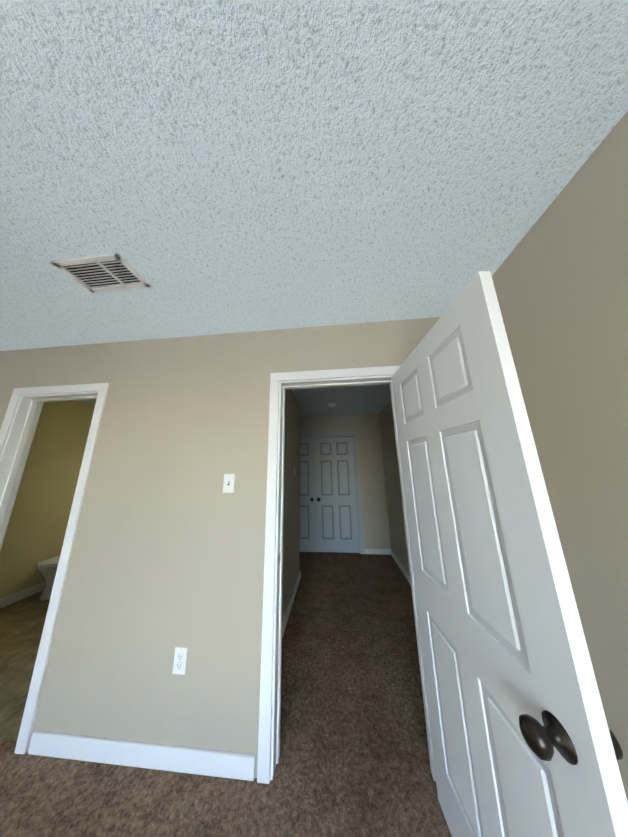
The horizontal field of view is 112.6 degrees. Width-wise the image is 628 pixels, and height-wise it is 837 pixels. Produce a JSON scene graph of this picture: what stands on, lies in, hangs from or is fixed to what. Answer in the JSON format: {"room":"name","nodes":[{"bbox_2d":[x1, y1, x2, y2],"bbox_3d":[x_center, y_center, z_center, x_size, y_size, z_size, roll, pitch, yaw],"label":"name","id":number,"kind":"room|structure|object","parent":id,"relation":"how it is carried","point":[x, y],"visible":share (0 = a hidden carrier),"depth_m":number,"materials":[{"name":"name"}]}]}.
{"room":"empty bedroom","nodes":[
{"label":"empty bedroom","id":0,"kind":"room"},
{"bbox_2d":[0,590,49,741],"bbox_3d":[-2.419,2.014,2.071,2.047,0.024,1.745,-2,-13,5],"label":"floor","id":1,"kind":"structure","parent":0,"point":[22,621],"depth_m":1.70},
{"bbox_2d":[37,554,59,600],"bbox_3d":[-3.119,1.792,2.724,0.470,0.731,0.668,-2,-13,5],"label":"toilet","id":2,"kind":"object","parent":1,"relation":"on","point":[47,568],"visible":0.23,"depth_m":2.45,"materials":[{"name":"white ceramic"}]},
{"bbox_2d":[0,400,94,598],"bbox_3d":[-3.451,0.868,2.488,0.004,2.440,1.655,-2,-13,5],"label":"wall","id":3,"kind":"structure","parent":0,"point":[37,525],"depth_m":2.67,"materials":[{"name":"beige paint"}]},
{"bbox_2d":[0,581,45,607],"bbox_3d":[-2.413,1.963,2.129,2.043,0.101,1.655,-2,-13,5],"label":"baseboard","id":4,"kind":"structure","parent":3,"relation":"attached to","point":[20,595],"depth_m":2.43,"materials":[{"name":"white wood"}]},
{"bbox_2d":[0,317,439,777],"bbox_3d":[-1.256,0.579,1.423,4.827,2.440,0.120,-2,-13,5],"label":"wall","id":5,"kind":"structure","parent":0,"point":[167,554],"depth_m":1.30,"materials":[{"name":"paint"}]},
{"bbox_2d":[0,383,108,753],"bbox_3d":[-1.931,0.778,1.443,0.812,2.086,0.152,-2,-13,5],"label":"door frame","id":6,"kind":"structure","parent":5,"relation":"attached to","point":[20,421],"depth_m":1.53,"materials":[{"name":"white painted wood"}]},
{"bbox_2d":[28,731,254,780],"bbox_3d":[-1.409,1.315,-0.599,4.587,0.085,3.495,-2,-13,5],"label":"baseboard","id":7,"kind":"structure","parent":5,"relation":"attached to","point":[224,764],"depth_m":1.05,"materials":[{"name":"white wood"}]},
{"bbox_2d":[172,647,187,674],"bbox_3d":[-0.725,1.312,1.133,0.072,0.116,0.009,-2,-13,5],"label":"outlet","id":8,"kind":"object","parent":5,"relation":"attached to","point":[180,661],"visible":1,"depth_m":1.13,"materials":[{"name":"white plastic"}]},
{"bbox_2d":[223,474,234,492],"bbox_3d":[-0.539,0.409,1.321,0.072,0.116,0.018,-2,-13,5],"label":"bedroom light switch","id":9,"kind":"object","parent":5,"relation":"attached to","point":[228,483],"visible":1,"depth_m":1.32,"materials":[{"name":"white plastic"}]},
{"bbox_2d":[257,366,435,783],"bbox_3d":[0.174,0.697,1.255,0.912,2.086,0.152,-2,-13,5],"label":"door frame","id":10,"kind":"structure","parent":5,"relation":"attached to","point":[270,707],"depth_m":1.22,"materials":[{"name":"white painted wood"}]},
{"bbox_2d":[392,271,627,836],"bbox_3d":[0.567,0.609,0.777,0.174,2.000,0.760,-2,-13,5],"label":"bedroom door","id":11,"kind":"structure","parent":5,"relation":"in","point":[525,742],"depth_m":0.61,"materials":[{"name":"white wood"}]},
{"bbox_2d":[0,552,451,836],"bbox_3d":[-1.245,1.790,1.025,4.827,0.100,7.130,-2,-13,5],"label":"floor","id":12,"kind":"structure","parent":0,"point":[354,760],"depth_m":1.04,"materials":[{"name":"brown carpet"}]},
{"bbox_2d":[282,389,299,622],"bbox_3d":[-0.354,0.757,2.244,0.120,2.440,1.725,-2,-13,5],"label":"wall","id":13,"kind":"structure","parent":0,"point":[291,546],"depth_m":2.47,"materials":[{"name":"paint"}]},
{"bbox_2d":[282,548,410,636],"bbox_3d":[-0.028,1.992,2.372,2.420,0.085,2.595,-2,-13,5],"label":"baseboard","id":14,"kind":"structure","parent":13,"relation":"attached to","point":[378,551],"depth_m":2.74,"materials":[{"name":"white wood"}]},
{"bbox_2d":[0,0,627,416],"bbox_3d":[-1.288,-0.681,1.608,4.827,0.100,7.130,-2,-13,5],"label":"ceiling","id":15,"kind":"structure","parent":0,"point":[214,166],"depth_m":0.68,"materials":[{"name":"white paint"}]},
{"bbox_2d":[50,253,150,292],"bbox_3d":[-1.095,-0.748,1.092,0.363,0.012,0.187,-2,-13,5],"label":"ceiling vent","id":16,"kind":"object","parent":15,"relation":"in","point":[106,273],"visible":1,"depth_m":1.08,"materials":[{"name":"white metal"}]},
{"bbox_2d":[300,414,390,553],"bbox_3d":[-0.996,1.195,4.055,4.587,2.440,0.120,-2,-13,5],"label":"wall","id":17,"kind":"structure","parent":0,"point":[375,521],"depth_m":3.87,"materials":[{"name":"paint"}]},
{"bbox_2d":[300,437,359,552],"bbox_3d":[0.020,1.346,3.852,1.492,1.995,0.105,-2,-13,5],"label":"closet doors","id":18,"kind":"structure","parent":17,"relation":"in","point":[329,522],"depth_m":3.83,"materials":[{"name":"grey paint"}]},
{"bbox_2d":[300,432,363,553],"bbox_3d":[0.025,1.327,3.916,1.642,2.086,0.138,-2,-13,5],"label":"door frame","id":19,"kind":"structure","parent":17,"relation":"attached to","point":[358,493],"depth_m":3.86,"materials":[{"name":"grey paint"}]},
{"bbox_2d":[379,111,627,801],"bbox_3d":[1.044,0.388,0.777,0.120,2.440,6.450,-2,-13,5],"label":"wall","id":20,"kind":"structure","parent":0,"point":[560,278],"depth_m":0.74,"materials":[{"name":"paint"}]}
]}

